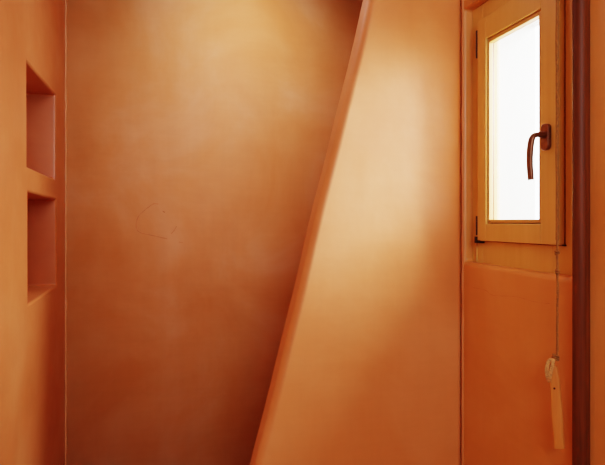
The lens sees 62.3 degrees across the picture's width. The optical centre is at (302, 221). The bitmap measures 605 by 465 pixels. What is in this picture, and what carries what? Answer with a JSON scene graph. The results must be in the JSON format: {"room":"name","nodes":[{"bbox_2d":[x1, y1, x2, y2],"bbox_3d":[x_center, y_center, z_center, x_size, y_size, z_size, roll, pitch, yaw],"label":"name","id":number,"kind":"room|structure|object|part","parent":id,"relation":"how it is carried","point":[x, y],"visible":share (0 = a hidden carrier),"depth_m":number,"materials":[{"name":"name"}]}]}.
{"room":"bathroom","nodes":[
{"label":"bathroom","id":0,"kind":"room"},
{"bbox_2d":[0,0,64,464],"bbox_3d":[-0.691,0.075,0.408,0.300,2.850,3.770,0,0,-16],"label":"wall","id":1,"kind":"structure","parent":0,"point":[32,32],"depth_m":1.73,"materials":[{"name":"orange paint"}]},
{"bbox_2d":[66,0,362,464],"bbox_3d":[-0.381,0.075,2.565,2.100,2.850,0.201,0,0,-16],"label":"wall","id":2,"kind":"structure","parent":0,"point":[198,132],"depth_m":2.41,"materials":[{"name":"orange paint"}]},
{"bbox_2d":[65,0,66,464],"bbox_3d":[-1.072,0.075,2.262,0.011,2.850,0.011,0,0,-16],"label":"trim","id":3,"kind":"structure","parent":2,"relation":"attached to","point":[65,0],"depth_m":2.26,"materials":[{"name":"paint"}]},
{"bbox_2d":[250,0,459,464],"bbox_3d":[0.130,0.075,1.786,0.955,2.850,0.098,0,0,-16],"label":"wall partition","id":4,"kind":"structure","parent":0,"point":[366,371],"depth_m":1.78,"materials":[{"name":"orange paint"}]},
{"bbox_2d":[460,0,604,464],"bbox_3d":[1.037,0.075,0.910,0.301,2.850,3.770,0,0,-16],"label":"wall","id":5,"kind":"structure","parent":0,"point":[510,312],"depth_m":1.56,"materials":[{"name":"orange paint"}]},
{"bbox_2d":[461,0,463,464],"bbox_3d":[0.600,0.075,1.873,0.013,2.850,0.012,0,0,-16],"label":"trim","id":6,"kind":"structure","parent":5,"relation":"attached to","point":[462,1],"depth_m":1.87,"materials":[{"name":"orange paint"}]},
{"bbox_2d":[472,0,571,275],"bbox_3d":[0.791,-0.319,1.662,0.357,0.946,0.497,0,0,-16],"label":"window","id":7,"kind":"structure","parent":5,"relation":"in","point":[506,231],"depth_m":1.76,"materials":[{"name":"paint"}]},
{"bbox_3d":[0.691,-0.196,1.475,0.060,0.145,0.026,0,0,-13],"label":"handle lever","id":8,"kind":"part","parent":7,"relation":"part of","materials":[{"name":"brown metal"}]},
{"bbox_3d":[0.722,-0.252,1.483,0.014,0.079,0.031,0,0,-16],"label":"handle","id":9,"kind":"part","parent":7,"relation":"part of","materials":[{"name":"brown metal"}]},
{"bbox_2d":[572,0,589,464],"bbox_3d":[0.749,0.075,1.335,0.056,2.850,0.037,0,0,-16],"label":"trim","id":10,"kind":"structure","parent":5,"relation":"attached to","point":[580,8],"depth_m":1.32,"materials":[{"name":"brown wood"}]},
{"bbox_3d":[0.173,-1.400,0.659,2.100,0.100,4.170,0,0,-16],"label":"ceiling","id":11,"kind":"structure","parent":0,"visible":0},
{"bbox_2d":[545,0,564,448],"bbox_3d":[0.696,-0.363,1.382,0.050,1.976,0.024,0,0,19],"label":"rope","id":12,"kind":"object","parent":11,"relation":"hanging from","point":[551,371],"visible":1,"depth_m":1.38,"materials":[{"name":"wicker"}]},
{"bbox_3d":[0.700,0.510,1.378,0.041,0.229,0.015,0,0,31],"label":"wooden handle","id":13,"kind":"part","parent":12,"relation":"part of","materials":[{"name":"brown wood"}]}
]}

